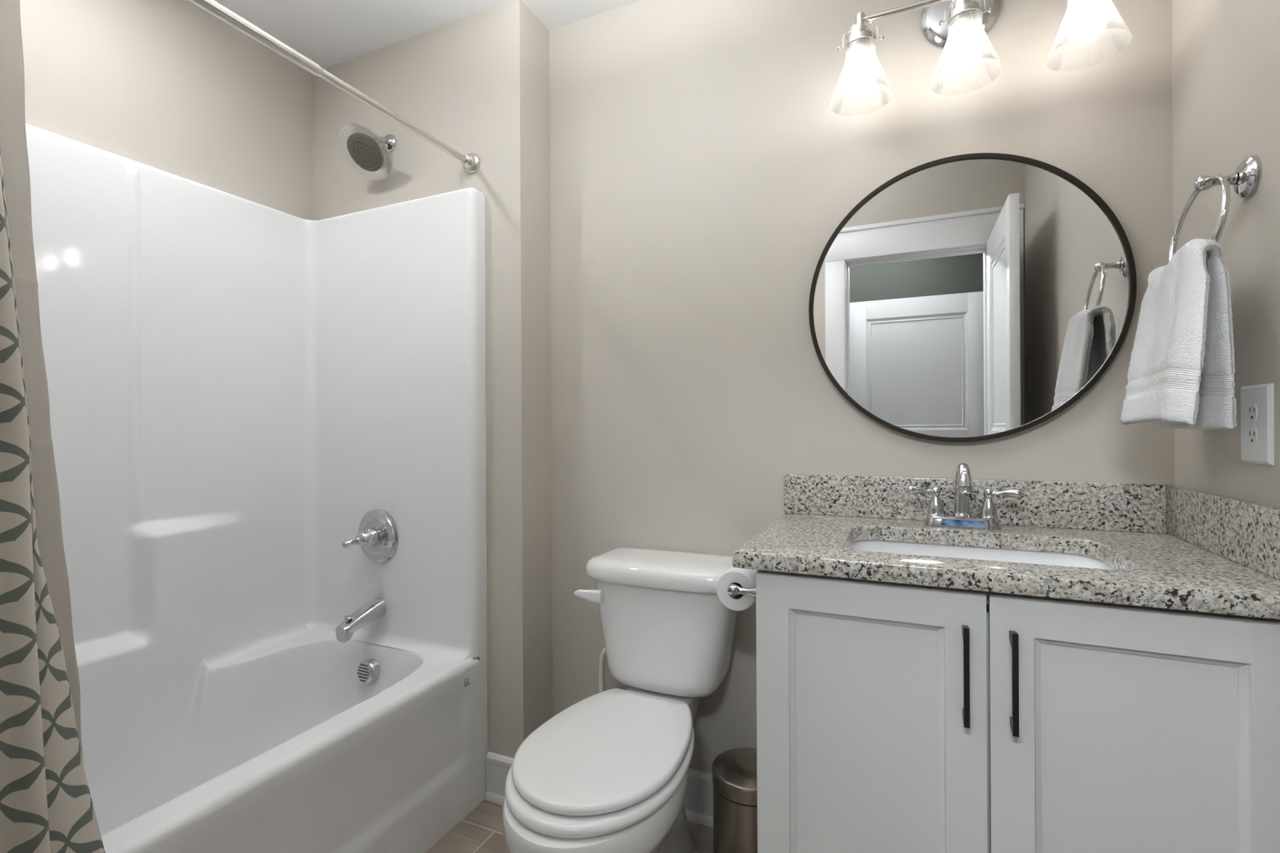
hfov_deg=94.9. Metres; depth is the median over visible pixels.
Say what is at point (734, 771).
trash can
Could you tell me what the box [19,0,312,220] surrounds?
wall
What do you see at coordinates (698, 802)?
baseboard
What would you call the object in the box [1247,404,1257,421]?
receptacle
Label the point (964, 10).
socket
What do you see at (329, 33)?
ceiling
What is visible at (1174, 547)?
countertop
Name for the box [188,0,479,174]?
shower rod
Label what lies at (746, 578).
toilet paper roll
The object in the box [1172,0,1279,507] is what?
wall
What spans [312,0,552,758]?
wall
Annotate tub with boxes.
[80,617,479,852]
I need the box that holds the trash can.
[711,747,757,852]
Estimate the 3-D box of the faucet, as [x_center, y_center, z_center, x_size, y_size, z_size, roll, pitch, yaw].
[0.741,0.159,1.347,0.244,0.152,0.126,0,0,24]
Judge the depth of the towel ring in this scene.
0.99 m
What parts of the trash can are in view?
lid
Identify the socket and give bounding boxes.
[850,24,870,57]
[954,0,975,31]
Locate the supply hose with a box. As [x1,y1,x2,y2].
[598,648,605,693]
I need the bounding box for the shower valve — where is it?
[342,508,399,562]
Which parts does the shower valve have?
lever, handle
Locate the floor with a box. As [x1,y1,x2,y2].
[425,800,713,852]
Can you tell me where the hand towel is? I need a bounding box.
[1120,238,1237,429]
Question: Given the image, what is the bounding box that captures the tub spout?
[335,597,385,643]
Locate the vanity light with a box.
[830,0,1132,102]
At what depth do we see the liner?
0.95 m
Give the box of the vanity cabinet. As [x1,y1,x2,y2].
[755,569,1279,852]
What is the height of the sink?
0.145 m
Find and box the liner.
[0,0,83,760]
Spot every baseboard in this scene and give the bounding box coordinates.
[484,751,513,805]
[684,768,713,827]
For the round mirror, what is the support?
attached to the wall at (704, 166)
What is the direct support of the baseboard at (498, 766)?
attached to the wall at (477, 83)
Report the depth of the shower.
1.76 m
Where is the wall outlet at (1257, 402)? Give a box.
[1240,382,1274,465]
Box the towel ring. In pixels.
[1168,155,1262,261]
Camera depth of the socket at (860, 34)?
1.39 m
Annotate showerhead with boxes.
[339,131,396,171]
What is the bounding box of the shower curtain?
[0,150,105,852]
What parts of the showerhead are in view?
arm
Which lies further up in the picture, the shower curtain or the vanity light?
the vanity light
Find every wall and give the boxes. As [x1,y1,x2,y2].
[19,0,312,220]
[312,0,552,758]
[549,0,1174,773]
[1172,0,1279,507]
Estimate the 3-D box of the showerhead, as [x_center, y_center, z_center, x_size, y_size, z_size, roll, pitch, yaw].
[-0.890,-0.914,1.933,0.185,0.170,0.168,0,0,24]
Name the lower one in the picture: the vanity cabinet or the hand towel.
the vanity cabinet
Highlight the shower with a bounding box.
[25,123,488,852]
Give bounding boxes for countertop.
[732,473,1279,619]
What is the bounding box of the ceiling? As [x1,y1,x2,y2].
[215,0,640,68]
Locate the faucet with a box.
[904,462,1023,529]
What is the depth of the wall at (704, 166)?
1.67 m
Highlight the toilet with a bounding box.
[502,546,737,852]
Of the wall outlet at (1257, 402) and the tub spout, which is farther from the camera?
the tub spout
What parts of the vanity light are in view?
lamp stem, bulb, bulb, bulb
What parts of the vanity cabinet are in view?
door, handle, handle, door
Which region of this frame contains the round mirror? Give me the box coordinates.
[808,152,1137,442]
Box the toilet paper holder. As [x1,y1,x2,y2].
[727,582,755,597]
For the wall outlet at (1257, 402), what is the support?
attached to the wall at (1226, 53)
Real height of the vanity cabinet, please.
0.886 m
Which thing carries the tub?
in the shower
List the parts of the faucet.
lever, handle, spout, handle, lever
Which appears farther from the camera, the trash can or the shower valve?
the shower valve
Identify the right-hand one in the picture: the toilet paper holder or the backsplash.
the backsplash
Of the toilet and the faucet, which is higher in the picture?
the faucet
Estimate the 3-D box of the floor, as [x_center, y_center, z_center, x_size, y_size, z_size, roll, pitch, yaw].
[-0.310,1.222,0.333,3.450,0.120,3.250,0,0,24]
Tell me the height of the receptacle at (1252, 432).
0.028 m
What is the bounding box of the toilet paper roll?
[716,566,758,611]
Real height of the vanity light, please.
0.328 m
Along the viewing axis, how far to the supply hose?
1.80 m
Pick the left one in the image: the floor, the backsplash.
the floor
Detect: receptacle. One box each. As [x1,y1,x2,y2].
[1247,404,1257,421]
[1248,427,1257,444]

